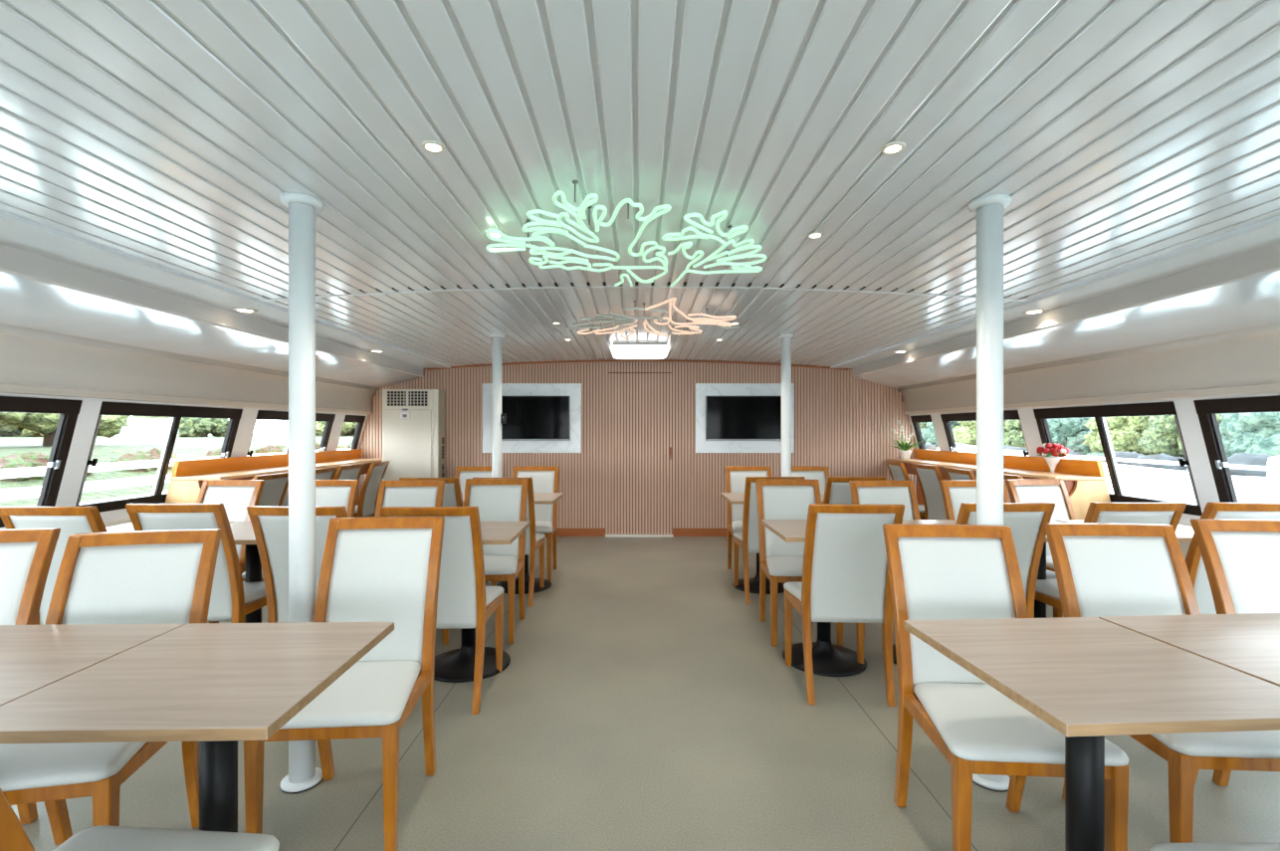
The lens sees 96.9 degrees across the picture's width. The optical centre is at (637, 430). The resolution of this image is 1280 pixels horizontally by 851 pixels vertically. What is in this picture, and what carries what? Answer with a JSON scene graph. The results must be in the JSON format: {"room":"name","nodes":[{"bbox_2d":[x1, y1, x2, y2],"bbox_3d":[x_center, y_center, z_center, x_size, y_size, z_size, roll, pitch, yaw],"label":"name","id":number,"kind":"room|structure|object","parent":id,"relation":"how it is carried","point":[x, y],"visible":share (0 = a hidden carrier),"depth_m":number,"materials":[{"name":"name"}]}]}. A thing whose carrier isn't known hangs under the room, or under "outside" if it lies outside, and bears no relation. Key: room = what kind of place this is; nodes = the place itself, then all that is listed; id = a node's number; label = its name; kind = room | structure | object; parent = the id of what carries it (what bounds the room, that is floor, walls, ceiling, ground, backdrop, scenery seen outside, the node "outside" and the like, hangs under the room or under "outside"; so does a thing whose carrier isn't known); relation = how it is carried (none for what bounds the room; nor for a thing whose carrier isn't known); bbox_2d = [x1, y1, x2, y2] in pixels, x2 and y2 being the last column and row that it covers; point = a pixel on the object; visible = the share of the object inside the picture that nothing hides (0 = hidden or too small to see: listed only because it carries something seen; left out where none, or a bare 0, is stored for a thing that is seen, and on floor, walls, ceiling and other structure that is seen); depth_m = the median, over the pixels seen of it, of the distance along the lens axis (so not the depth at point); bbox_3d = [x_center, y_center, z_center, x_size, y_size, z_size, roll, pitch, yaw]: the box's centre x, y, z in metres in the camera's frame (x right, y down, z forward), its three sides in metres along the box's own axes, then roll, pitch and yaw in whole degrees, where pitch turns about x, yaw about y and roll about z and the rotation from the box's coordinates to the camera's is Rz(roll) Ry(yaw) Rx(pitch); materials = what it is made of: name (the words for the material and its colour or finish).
{"room":"ship interior","nodes":[
{"label":"ship interior","id":0,"kind":"room"},
{"bbox_2d":[0,393,367,529],"bbox_3d":[-3.556,0.520,2.010,0.448,1.560,10.020,0,0,0],"label":"wall","id":1,"kind":"structure","parent":0,"point":[87,421],"depth_m":3.53,"materials":[{"name":"paint"}]},
{"bbox_2d":[0,396,82,527],"bbox_3d":[-3.466,0.175,2.775,0.237,0.720,1.290,0,0,0],"label":"window","id":2,"kind":"structure","parent":1,"relation":"in","point":[69,409],"depth_m":3.35,"materials":[{"name":"brown metal"}]},
{"bbox_2d":[75,401,242,512],"bbox_3d":[-3.466,0.175,4.180,0.237,0.720,1.260,0,0,0],"label":"window","id":3,"kind":"structure","parent":1,"relation":"in","point":[175,412],"depth_m":4.15,"materials":[{"name":"brown metal"}]},
{"bbox_2d":[246,410,335,455],"bbox_3d":[-3.466,0.175,5.645,0.237,0.720,1.270,0,0,0],"label":"window","id":4,"kind":"structure","parent":1,"relation":"in","point":[328,419],"depth_m":5.63,"materials":[{"name":"brown metal"}]},
{"bbox_2d":[0,243,423,415],"bbox_3d":[-3.127,-0.505,2.010,0.945,0.610,10.020,0,0,0],"label":"wall","id":5,"kind":"structure","parent":0,"point":[67,329],"depth_m":3.50,"materials":[{"name":"white"}]},
{"bbox_2d":[0,210,450,368],"bbox_3d":[-2.477,-0.799,2.010,0.346,0.042,10.020,0,0,0],"label":"trim","id":6,"kind":"structure","parent":5,"relation":"attached to","point":[17,232],"depth_m":2.85,"materials":[{"name":"white"}]},
{"bbox_2d":[358,359,916,534],"bbox_3d":[0.000,0.175,7.063,7.517,2.250,0.114,0,0,0],"label":"wall","id":7,"kind":"structure","parent":0,"point":[844,423],"depth_m":7.01,"materials":[{"name":"wood"}]},
{"bbox_2d":[482,383,581,452],"bbox_3d":[-1.308,-0.158,6.988,1.209,0.855,0.036,0,0,0],"label":"marble panel","id":8,"kind":"object","parent":7,"relation":"attached to","point":[573,390],"visible":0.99,"depth_m":6.97,"materials":[{"name":"stone"}]},
{"bbox_2d":[501,396,569,440],"bbox_3d":[-1.306,-0.155,6.946,0.937,0.550,0.049,0,0,0],"label":"television","id":9,"kind":"object","parent":8,"relation":"attached to","point":[529,418],"visible":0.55,"depth_m":6.92,"materials":[{"name":"black plastic"}]},
{"bbox_2d":[427,359,848,370],"bbox_3d":[0.000,-0.815,7.001,5.180,0.129,0.022,0,0,0],"label":"trim","id":10,"kind":"structure","parent":7,"relation":"attached to","point":[604,360],"depth_m":6.99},
{"bbox_2d":[607,373,671,534],"bbox_3d":[0.017,0.287,7.003,0.803,2.006,0.115,0,0,0],"label":"door","id":11,"kind":"structure","parent":7,"relation":"in","point":[639,405],"depth_m":7.01,"materials":[{"name":"wood"}]},
{"bbox_2d":[672,528,733,536],"bbox_3d":[1.768,1.250,6.997,2.665,0.100,0.025,0,0,0],"label":"baseboard","id":12,"kind":"structure","parent":7,"relation":"attached to","point":[676,532],"depth_m":6.99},
{"bbox_2d":[695,383,794,452],"bbox_3d":[1.312,-0.158,6.988,1.209,0.855,0.036,0,0,0],"label":"marble panel","id":13,"kind":"object","parent":7,"relation":"attached to","point":[703,390],"visible":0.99,"depth_m":6.97,"materials":[{"name":"stone"}]},
{"bbox_2d":[705,396,781,440],"bbox_3d":[1.305,-0.155,6.946,0.942,0.550,0.049,0,0,0],"label":"television","id":14,"kind":"object","parent":13,"relation":"attached to","point":[728,418],"visible":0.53,"depth_m":6.92,"materials":[{"name":"black plastic"}]},
{"bbox_2d":[0,0,1279,366],"bbox_3d":[0.035,-0.863,2.060,4.670,0.134,10.120,0,0,0],"label":"ceiling","id":15,"kind":"structure","parent":0,"point":[172,134],"depth_m":1.71,"materials":[{"name":"white"}]},
{"bbox_2d":[485,180,766,287],"bbox_3d":[-0.018,-0.839,2.522,1.072,0.082,1.286,0,0,36],"label":"light","id":16,"kind":"object","parent":15,"relation":"attached to","point":[509,241],"visible":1,"depth_m":2.41,"materials":[{"name":"green"}]},
{"bbox_2d":[610,342,669,359],"bbox_3d":[0.020,-0.831,5.920,0.606,0.098,0.606,0,0,0],"label":"ceiling lamp","id":17,"kind":"object","parent":15,"relation":"attached to","point":[620,350],"visible":1,"depth_m":5.65,"materials":[{"name":"grey plastic"}]},
{"bbox_2d":[259,285,1028,301],"bbox_3d":[0.035,-0.842,3.460,4.670,0.101,0.024,0,0,0],"label":"trim","id":18,"kind":"structure","parent":15,"relation":"attached to","point":[269,300],"depth_m":3.45,"materials":[{"name":"white paint"}]},
{"bbox_2d":[566,297,739,339],"bbox_3d":[0.082,-0.836,4.275,1.349,0.088,1.079,0,0,42],"label":"light","id":19,"kind":"object","parent":15,"relation":"attached to","point":[623,320],"visible":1,"depth_m":4.16,"materials":[{"name":"beige"}]},
{"bbox_2d":[10,536,1279,850],"bbox_3d":[0.000,1.330,2.110,8.000,0.061,10.220,0,0,0],"label":"floor","id":20,"kind":"structure","parent":0,"point":[640,703],"depth_m":2.23,"materials":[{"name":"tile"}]},
{"bbox_2d":[0,528,60,824],"bbox_3d":[-2.170,0.820,1.669,0.448,0.961,0.586,0,0,-12],"label":"dining chair","id":21,"kind":"object","parent":20,"relation":"on","point":[26,554],"visible":0.51,"depth_m":1.90,"materials":[{"name":"brown wood"}]},
{"bbox_2d":[0,505,107,625],"bbox_3d":[-2.651,0.820,2.810,0.448,0.961,0.586,0,0,1],"label":"dining chair","id":22,"kind":"object","parent":20,"relation":"on","point":[71,520],"visible":0.22,"depth_m":2.56,"materials":[{"name":"fabric"}]},
{"bbox_2d":[0,623,185,705],"bbox_3d":[-1.578,0.925,1.322,0.585,0.750,0.585,0,0,-2],"label":"pedestal table","id":23,"kind":"object","parent":20,"relation":"on","point":[33,658],"visible":0.85,"depth_m":1.43,"materials":[{"name":"beige wood"}]},
{"bbox_2d":[0,528,221,845],"bbox_3d":[-1.595,0.820,1.654,0.448,0.961,0.586,0,0,-12],"label":"dining chair","id":24,"kind":"object","parent":20,"relation":"on","point":[165,576],"visible":0.53,"depth_m":1.81,"materials":[{"name":"leather"}]},
{"bbox_2d":[0,788,279,850],"bbox_3d":[-0.982,0.820,0.917,0.448,0.961,0.586,0,0,4],"label":"dining chair","id":25,"kind":"object","parent":20,"relation":"on","point":[13,836],"visible":1,"depth_m":1.15,"materials":[{"name":"leather"}]},
{"bbox_2d":[125,503,266,623],"bbox_3d":[-2.159,0.820,2.900,0.448,0.961,0.586,0,0,-1],"label":"dining chair","id":26,"kind":"object","parent":20,"relation":"on","point":[230,597],"visible":0.46,"depth_m":2.71,"materials":[{"name":"fabric"}]},
{"bbox_2d":[0,622,394,832],"bbox_3d":[-0.988,0.925,1.337,0.585,0.750,0.585,0,0,-2],"label":"pedestal table","id":27,"kind":"object","parent":20,"relation":"on","point":[217,686],"visible":1,"depth_m":1.26,"materials":[{"name":"beige wood"}]},
{"bbox_2d":[196,479,264,573],"bbox_3d":[-2.806,0.820,3.650,0.448,0.961,0.586,0,0,5],"label":"dining chair","id":28,"kind":"object","parent":20,"relation":"on","point":[236,496],"visible":0.24,"depth_m":3.86,"materials":[{"name":"brown wood"}]},
{"bbox_2d":[229,521,261,623],"bbox_3d":[-2.140,0.925,3.160,0.585,0.750,0.585,0,0,0],"label":"pedestal table","id":29,"kind":"object","parent":20,"relation":"on","point":[243,533],"visible":0.06,"depth_m":3.13,"materials":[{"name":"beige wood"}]},
{"bbox_2d":[252,471,288,506],"bbox_3d":[-3.140,0.820,4.499,0.586,0.961,0.448,0,0,1],"label":"dining chair","id":30,"kind":"object","parent":20,"relation":"on","point":[275,487],"visible":0.18,"depth_m":4.52,"materials":[{"name":"brown wood"}]},
{"bbox_2d":[164,448,382,505],"bbox_3d":[-3.399,0.761,5.603,0.618,1.078,2.805,0,0,0],"label":"counter","id":31,"kind":"object","parent":20,"relation":"on","point":[187,477],"depth_m":4.67,"materials":[{"name":"brown wood"}]},
{"bbox_2d":[169,458,382,480],"bbox_3d":[-3.281,0.353,5.603,0.383,0.026,2.805,0,0,0],"label":"countertop","id":32,"kind":"structure","parent":31,"relation":"on","point":[283,469],"depth_m":4.75,"materials":[{"name":"brown wood"}]},
{"bbox_2d":[246,505,347,623],"bbox_3d":[-1.531,0.820,2.810,0.448,0.961,0.586,0,0,1],"label":"dining chair","id":33,"kind":"object","parent":20,"relation":"on","point":[270,525],"visible":0.32,"depth_m":2.60,"materials":[{"name":"fabric"}]},
{"bbox_2d":[241,479,359,623],"bbox_3d":[-2.140,0.820,3.650,0.448,0.961,0.586,0,0,0],"label":"dining chair","id":34,"kind":"object","parent":20,"relation":"on","point":[328,493],"visible":0.13,"depth_m":3.87,"materials":[{"name":"fabric"}]},
{"bbox_2d":[280,191,323,793],"bbox_3d":[-1.243,0.221,2.100,0.136,2.159,0.136,0,0,0],"label":"support pole","id":35,"kind":"object","parent":20,"relation":"on","point":[303,775],"visible":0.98,"depth_m":2.06,"materials":[{"name":"metal"}]},
{"bbox_2d":[243,516,444,850],"bbox_3d":[-0.959,0.820,1.955,0.448,0.961,0.586,0,0,-4],"label":"dining chair","id":36,"kind":"object","parent":20,"relation":"on","point":[373,568],"visible":0.73,"depth_m":2.08,"materials":[{"name":"brown wood"}]},
{"bbox_2d":[353,460,389,517],"bbox_3d":[-3.090,0.820,6.223,0.586,0.961,0.448,0,0,-4],"label":"dining chair","id":37,"kind":"object","parent":20,"relation":"on","point":[368,496],"visible":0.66,"depth_m":6.15,"materials":[{"name":"leather"}]},
{"bbox_2d":[375,480,444,516],"bbox_3d":[-1.531,0.820,3.610,0.448,0.961,0.586,0,0,-1],"label":"dining chair","id":38,"kind":"object","parent":20,"relation":"on","point":[390,493],"visible":0.24,"depth_m":3.83,"materials":[{"name":"leather"}]},
{"bbox_2d":[382,389,444,480],"bbox_3d":[-2.705,0.400,6.854,0.679,1.800,0.273,0,0,0],"label":"air conditioner","id":39,"kind":"object","parent":20,"relation":"on","point":[413,420],"visible":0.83,"depth_m":6.73,"materials":[{"name":"beige plastic"}]},
{"bbox_2d":[386,391,427,406],"bbox_3d":[-2.737,-0.385,6.734,0.491,0.186,0.016,0,0,0],"label":"grille","id":40,"kind":"object","parent":39,"relation":"attached to","point":[393,398],"depth_m":6.74,"materials":[{"name":"beige plastic"}]},
{"bbox_2d":[399,477,462,506],"bbox_3d":[-1.510,0.820,4.370,0.448,0.961,0.586,0,0,0],"label":"dining chair","id":41,"kind":"object","parent":20,"relation":"on","point":[452,497],"visible":0.09,"depth_m":4.13,"materials":[{"name":"brown wood"}]},
{"bbox_2d":[379,506,504,714],"bbox_3d":[-0.939,0.820,2.795,0.448,0.961,0.586,0,0,-1],"label":"dining chair","id":42,"kind":"object","parent":20,"relation":"on","point":[465,600],"visible":0.53,"depth_m":2.63,"materials":[{"name":"brown wood"}]},
{"bbox_2d":[454,466,502,583],"bbox_3d":[-1.500,0.820,5.110,0.448,0.961,0.586,0,0,0],"label":"dining chair","id":43,"kind":"object","parent":20,"relation":"on","point":[464,473],"visible":0.09,"depth_m":5.34,"materials":[{"name":"leather"}]},
{"bbox_2d":[433,521,530,682],"bbox_3d":[-0.943,0.925,3.155,0.585,0.750,0.585,0,0,-1],"label":"pedestal table","id":44,"kind":"object","parent":20,"relation":"on","point":[457,665],"visible":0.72,"depth_m":3.10,"materials":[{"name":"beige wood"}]},
{"bbox_2d":[442,478,528,644],"bbox_3d":[-0.982,0.820,3.730,0.448,0.961,0.586,0,0,-2],"label":"dining chair","id":45,"kind":"object","parent":20,"relation":"on","point":[497,500],"visible":0.59,"depth_m":3.89,"materials":[{"name":"fabric"}]},
{"bbox_2d":[488,332,504,477],"bbox_3d":[-1.250,0.221,5.030,0.136,2.159,0.136,0,0,0],"label":"support pole","id":46,"kind":"object","parent":20,"relation":"on","point":[496,337],"visible":0.5,"depth_m":4.99,"materials":[{"name":"metal"}]},
{"bbox_2d":[472,477,545,607],"bbox_3d":[-0.985,0.820,4.390,0.448,0.961,0.586,0,0,0],"label":"dining chair","id":47,"kind":"object","parent":20,"relation":"on","point":[534,540],"visible":0.38,"depth_m":4.24,"materials":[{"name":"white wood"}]},
{"bbox_2d":[495,492,563,594],"bbox_3d":[-0.955,0.925,4.745,0.585,0.750,0.585,0,0,0],"label":"pedestal table","id":48,"kind":"object","parent":20,"relation":"on","point":[539,498],"visible":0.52,"depth_m":4.70,"materials":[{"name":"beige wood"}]},
{"bbox_2d":[512,466,559,581],"bbox_3d":[-0.966,0.820,5.150,0.448,0.961,0.586,0,0,-1],"label":"dining chair","id":49,"kind":"object","parent":20,"relation":"on","point":[544,479],"visible":0.45,"depth_m":5.29,"materials":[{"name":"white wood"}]},
{"bbox_2d":[725,465,771,569],"bbox_3d":[1.046,0.820,5.160,0.448,0.961,0.586,0,0,1],"label":"dining chair","id":50,"kind":"object","parent":20,"relation":"on","point":[736,476],"visible":0.42,"depth_m":5.34,"materials":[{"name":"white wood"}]},
{"bbox_2d":[720,492,784,594],"bbox_3d":[1.027,0.925,4.745,0.585,0.750,0.585,0,0,0],"label":"pedestal table","id":51,"kind":"object","parent":20,"relation":"on","point":[733,498],"visible":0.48,"depth_m":4.68,"materials":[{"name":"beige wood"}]},
{"bbox_2d":[732,476,804,604],"bbox_3d":[1.012,0.820,4.450,0.448,0.961,0.586,0,0,0],"label":"dining chair","id":52,"kind":"object","parent":20,"relation":"on","point":[746,539],"visible":0.44,"depth_m":4.29,"materials":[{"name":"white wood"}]},
{"bbox_2d":[778,333,794,476],"bbox_3d":[1.312,0.221,5.030,0.136,2.158,0.136,0,0,0],"label":"support pole","id":53,"kind":"object","parent":20,"relation":"on","point":[785,337],"visible":0.46,"depth_m":4.99,"materials":[{"name":"metal"}]},
{"bbox_2d":[755,479,843,646],"bbox_3d":[1.029,0.820,3.690,0.448,0.961,0.586,0,0,2],"label":"dining chair","id":54,"kind":"object","parent":20,"relation":"on","point":[781,560],"visible":0.59,"depth_m":3.83,"materials":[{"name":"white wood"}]},
{"bbox_2d":[791,466,829,492],"bbox_3d":[1.590,0.820,5.140,0.448,0.961,0.586,0,0,0],"label":"dining chair","id":55,"kind":"object","parent":20,"relation":"on","point":[820,474],"visible":0.09,"depth_m":5.37,"materials":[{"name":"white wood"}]},
{"bbox_2d":[761,519,866,676],"bbox_3d":[1.056,0.925,3.225,0.585,0.750,0.585,0,0,0],"label":"pedestal table","id":56,"kind":"object","parent":20,"relation":"on","point":[828,659],"visible":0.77,"depth_m":3.16,"materials":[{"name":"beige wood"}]},
{"bbox_2d":[783,503,904,706],"bbox_3d":[1.020,0.820,2.880,0.448,0.961,0.586,0,0,2],"label":"dining chair","id":57,"kind":"object","parent":20,"relation":"on","point":[846,577],"visible":0.93,"depth_m":2.71,"materials":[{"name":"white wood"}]},
{"bbox_2d":[823,476,885,504],"bbox_3d":[1.610,0.820,4.450,0.448,0.961,0.586,0,0,0],"label":"dining chair","id":58,"kind":"object","parent":20,"relation":"on","point":[837,489],"visible":0.19,"depth_m":4.20,"materials":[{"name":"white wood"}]},
{"bbox_2d":[849,480,920,638],"bbox_3d":[1.660,0.820,3.610,0.448,0.961,0.586,0,0,0],"label":"dining chair","id":59,"kind":"object","parent":20,"relation":"on","point":[862,492],"visible":0.26,"depth_m":3.83,"materials":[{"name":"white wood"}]},
{"bbox_2d":[885,460,924,516],"bbox_3d":[3.090,0.820,6.253,0.586,0.961,0.448,0,0,4],"label":"dining chair","id":60,"kind":"object","parent":20,"relation":"on","point":[898,472],"visible":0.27,"depth_m":6.17,"materials":[{"name":"brown wood"}]},
{"bbox_2d":[911,463,946,519],"bbox_3d":[3.150,0.820,5.728,0.586,0.961,0.448,0,0,-2],"label":"dining chair","id":61,"kind":"object","parent":20,"relation":"on","point":[929,477],"visible":0.56,"depth_m":5.71,"materials":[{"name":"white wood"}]},
{"bbox_2d":[968,193,1011,792],"bbox_3d":[1.308,0.221,2.110,0.136,2.159,0.136,0,0,0],"label":"support pole","id":62,"kind":"object","parent":20,"relation":"on","point":[988,209],"visible":0.7,"depth_m":2.08,"materials":[{"name":"metal"}]},
{"bbox_2d":[888,448,1110,519],"bbox_3d":[3.399,0.761,5.603,0.618,1.078,2.805,0,0,0],"label":"countertop","id":63,"kind":"structure","parent":20,"relation":"on","point":[1084,480],"depth_m":4.57,"materials":[{"name":"brown wood"}]},
{"bbox_2d":[939,480,1063,618],"bbox_3d":[2.280,0.820,3.610,0.448,0.961,0.586,0,0,0],"label":"dining chair","id":64,"kind":"object","parent":20,"relation":"on","point":[955,493],"visible":0.17,"depth_m":3.82,"materials":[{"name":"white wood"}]},
{"bbox_2d":[955,502,1055,618],"bbox_3d":[1.736,0.820,2.930,0.448,0.961,0.586,0,0,-1],"label":"dining chair","id":65,"kind":"object","parent":20,"relation":"on","point":[1025,521],"visible":0.25,"depth_m":2.70,"materials":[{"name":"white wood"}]},
{"bbox_2d":[882,523,1129,850],"bbox_3d":[1.087,0.820,1.776,0.448,0.961,0.586,0,0,4],"label":"dining chair","id":66,"kind":"object","parent":20,"relation":"on","point":[937,571],"visible":0.8,"depth_m":1.90,"materials":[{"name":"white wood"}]},
{"bbox_2d":[1005,478,1075,571],"bbox_3d":[2.808,0.820,3.709,0.448,0.961,0.586,0,0,-8],"label":"dining chair","id":67,"kind":"object","parent":20,"relation":"on","point":[1054,491],"visible":0.24,"depth_m":3.92,"materials":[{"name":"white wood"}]},
{"bbox_2d":[1034,519,1066,618],"bbox_3d":[2.270,0.925,3.220,0.585,0.750,0.585,0,0,0],"label":"pedestal table","id":68,"kind":"object","parent":20,"relation":"on","point":[1039,607],"visible":0.02,"depth_m":3.19,"materials":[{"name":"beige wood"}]},
{"bbox_2d":[903,617,1279,850],"bbox_3d":[1.080,0.925,1.372,0.585,0.750,0.585,0,0,-3],"label":"pedestal table","id":69,"kind":"object","parent":20,"relation":"on","point":[1089,679],"visible":1,"depth_m":1.31,"materials":[{"name":"beige wood"}]},
{"bbox_2d":[1034,502,1186,611],"bbox_3d":[2.370,0.820,2.950,0.448,0.961,0.586,0,0,0],"label":"dining chair","id":70,"kind":"object","parent":20,"relation":"on","point":[1046,590],"visible":0.15,"depth_m":2.69,"materials":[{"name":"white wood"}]},
{"bbox_2d":[1044,522,1279,843],"bbox_3d":[1.693,0.820,1.800,0.448,0.961,0.586,0,0,3],"label":"dining chair","id":71,"kind":"object","parent":20,"relation":"on","point":[1102,569],"visible":0.44,"depth_m":1.97,"materials":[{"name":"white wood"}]},
{"bbox_2d":[1098,613,1279,686],"bbox_3d":[1.675,0.925,1.408,0.585,0.750,0.585,0,0,-3],"label":"pedestal table","id":72,"kind":"object","parent":20,"relation":"on","point":[1246,643],"visible":0.85,"depth_m":1.53,"materials":[{"name":"beige wood"}]},
{"bbox_2d":[1149,843,1279,850],"bbox_3d":[1.260,0.820,0.878,0.448,0.961,0.586,0,0,0],"label":"dining chair","id":73,"kind":"object","parent":20,"relation":"on","point":[1161,846],"visible":1,"depth_m":1.14,"materials":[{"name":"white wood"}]},
{"bbox_2d":[1184,502,1279,614],"bbox_3d":[2.925,0.820,2.950,0.448,0.961,0.586,0,0,0],"label":"dining chair","id":74,"kind":"object","parent":20,"relation":"on","point":[1193,560],"visible":0.2,"depth_m":2.71,"materials":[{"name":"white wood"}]},
{"bbox_2d":[1190,519,1279,786],"bbox_3d":[2.314,0.820,1.890,0.448,0.961,0.586,0,0,5],"label":"dining chair","id":75,"kind":"object","parent":20,"relation":"on","point":[1241,557],"visible":0.56,"depth_m":2.10,"materials":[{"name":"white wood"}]},
{"bbox_2d":[1003,420,1026,447],"bbox_3d":[38.410,0.010,56.985,5.888,4.544,6.079,0,0,0],"label":"tree","id":76,"kind":"object","parent":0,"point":[1012,431],"visible":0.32,"depth_m":55.51,"materials":[{"name":"green plant"}]},
{"bbox_2d":[853,243,1279,415],"bbox_3d":[3.127,-0.505,2.010,0.945,0.610,10.020,0,0,0],"label":"wall","id":77,"kind":"structure","parent":0,"point":[1211,329],"depth_m":3.47,"materials":[{"name":"white"}]},
{"bbox_2d":[830,214,1279,368],"bbox_3d":[2.512,-0.794,2.010,0.276,0.042,10.020,0,0,0],"label":"trim","id":78,"kind":"structure","parent":77,"relation":"attached to","point":[1266,233],"depth_m":2.89,"materials":[{"name":"white"}]},
{"bbox_2d":[909,392,1279,560],"bbox_3d":[3.556,0.520,2.010,0.448,1.560,10.020,0,0,0],"label":"wall","id":79,"kind":"structure","parent":0,"point":[1188,421],"depth_m":3.53,"materials":[{"name":"paint"}]},
{"bbox_2d":[940,410,1029,455],"bbox_3d":[3.466,0.175,5.645,0.237,0.720,1.270,0,0,0],"label":"window","id":80,"kind":"structure","parent":79,"relation":"in","point":[947,419],"depth_m":5.96,"materials":[{"name":"brown metal"}]},
{"bbox_2d":[1033,401,1202,516],"bbox_3d":[3.466,0.175,4.180,0.237,0.720,1.260,0,0,0],"label":"window","id":81,"kind":"structure","parent":79,"relation":"in","point":[1100,412],"depth_m":4.15,"materials":[{"name":"brown metal"}]},
{"bbox_2d":[1193,395,1279,502],"bbox_3d":[3.466,0.175,2.775,0.237,0.720,1.290,0,0,0],"label":"window","id":82,"kind":"structure","parent":79,"relation":"in","point":[1206,409],"depth_m":3.35,"materials":[{"name":"brown metal"}]},
{"label":"outside","id":83,"kind":"structure","parent":0,"visible":0},
{"bbox_2d":[1219,412,1279,457],"bbox_3d":[37.196,0.241,32.995,5.648,4.463,5.553,0,0,0],"label":"tree","id":84,"kind":"object","parent":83,"point":[1258,432],"visible":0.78,"depth_m":32.27,"materials":[{"name":"green plant"}]},
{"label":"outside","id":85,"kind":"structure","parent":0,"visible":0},
{"bbox_2d":[1137,414,1222,459],"bbox_3d":[37.995,-0.100,39.068,5.440,4.450,5.331,0,0,0],"label":"tree","id":86,"kind":"object","parent":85,"point":[1162,436],"visible":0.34,"depth_m":38.91,"materials":[{"name":"green plant"}]},
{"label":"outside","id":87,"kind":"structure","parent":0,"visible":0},
{"bbox_2d":[1082,416,1158,455],"bbox_3d":[38.937,-0.087,45.141,5.492,4.496,5.566,0,0,0],"label":"tree","id":88,"kind":"object","parent":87,"point":[1125,432],"visible":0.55,"depth_m":43.59,"materials":[{"name":"green plant"}]},
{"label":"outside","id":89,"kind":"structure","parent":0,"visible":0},
{"bbox_2d":[1047,418,1093,455],"bbox_3d":[38.114,0.213,50.917,4.839,4.290,5.457,0,0,-37],"label":"tree","id":90,"kind":"object","parent":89,"point":[1067,432],"visible":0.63,"depth_m":49.25,"materials":[{"name":"green plant"}]},
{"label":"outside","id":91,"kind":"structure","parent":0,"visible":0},
{"bbox_2d":[952,421,976,445],"bbox_3d":[37.629,-0.158,62.895,5.875,4.768,5.251,0,0,0],"label":"tree","id":92,"kind":"object","parent":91,"point":[965,433],"visible":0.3,"depth_m":61.75,"materials":[{"name":"green plant"}]},
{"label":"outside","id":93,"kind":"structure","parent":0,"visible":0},
{"bbox_2d":[1084,455,1267,479],"bbox_3d":[66.900,2.300,30.000,146.200,0.001,180.000,0,0,0],"label":"water","id":94,"kind":"structure","parent":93,"point":[1263,478],"depth_m":28.19,"materials":[{"name":"white liquid"}]},
{"bbox_2d":[936,442,1279,504],"bbox_3d":[7.600,1.139,7.750,3.500,2.322,12.500,0,0,0],"label":"moored boat","id":95,"kind":"object","parent":94,"relation":"on","point":[1143,482],"visible":0.2,"depth_m":7.33,"materials":[{"name":"grey metal"}]},
{"bbox_2d":[1133,452,1187,470],"bbox_3d":[31.191,2.091,33.830,2.461,1.513,2.478,0,0,43],"label":"rock","id":96,"kind":"object","parent":94,"relation":"in","point":[1162,457],"visible":0.44,"depth_m":33.20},
{"bbox_2d":[1227,452,1270,476],"bbox_3d":[32.078,2.132,29.877,3.216,1.963,3.147,0,0,0],"label":"rock","id":97,"kind":"object","parent":94,"relation":"in","point":[1248,459],"visible":0.31,"depth_m":29.17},
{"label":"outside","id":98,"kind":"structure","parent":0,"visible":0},
{"bbox_3d":[-73.100,2.150,30.000,133.800,0.300,180.000,0,0,0],"label":"ground","id":99,"kind":"structure","parent":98,"visible":0},
{"bbox_2d":[0,444,351,504],"bbox_3d":[-8.010,1.200,12.965,0.120,1.600,54.070,0,0,0],"label":"fence","id":100,"kind":"object","parent":99,"relation":"on","point":[31,492],"visible":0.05,"depth_m":8.50,"materials":[{"name":"metal"}]},
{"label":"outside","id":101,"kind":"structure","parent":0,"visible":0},
{"bbox_2d":[0,433,353,506],"bbox_3d":[-34.200,1.275,40.000,51.600,1.650,140.000,0,0,0],"label":"verge","id":102,"kind":"structure","parent":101,"point":[106,449],"depth_m":18.06,"materials":[{"name":"green plant"}]},
{"bbox_2d":[0,450,92,481],"bbox_3d":[-13.163,0.836,12.333,1.268,0.812,2.122,0,0,0],"label":"bush","id":103,"kind":"object","parent":102,"relation":"on","point":[37,458],"visible":0.35,"depth_m":11.82,"materials":[{"name":"green plant"}]},
{"bbox_2d":[0,412,130,446],"bbox_3d":[-18.971,-1.301,18.271,3.823,3.636,4.197,0,0,0],"label":"tree","id":104,"kind":"object","parent":102,"relation":"on","point":[11,423],"visible":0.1,"depth_m":17.32,"materials":[{"name":"green plant"}]},
{"bbox_2d":[107,447,177,471],"bbox_3d":[-13.074,0.875,15.108,1.121,0.870,2.176,0,0,0],"label":"bush","id":105,"kind":"object","parent":102,"relation":"on","point":[154,453],"visible":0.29,"depth_m":14.62,"materials":[{"name":"green plant"}]},
{"bbox_2d":[114,418,212,435],"bbox_3d":[-46.000,-0.350,55.000,4.600,1.700,8.600,0,0,0],"label":"shed","id":106,"kind":"object","parent":102,"relation":"on","point":[136,426],"visible":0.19,"depth_m":51.00,"materials":[{"name":"concrete"}]},
{"bbox_2d":[178,417,228,436],"bbox_3d":[-34.160,-0.863,44.421,3.733,2.975,3.599,0,0,0],"label":"tree","id":107,"kind":"object","parent":102,"relation":"on","point":[188,427],"visible":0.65,"depth_m":43.23,"materials":[{"name":"green plant"}]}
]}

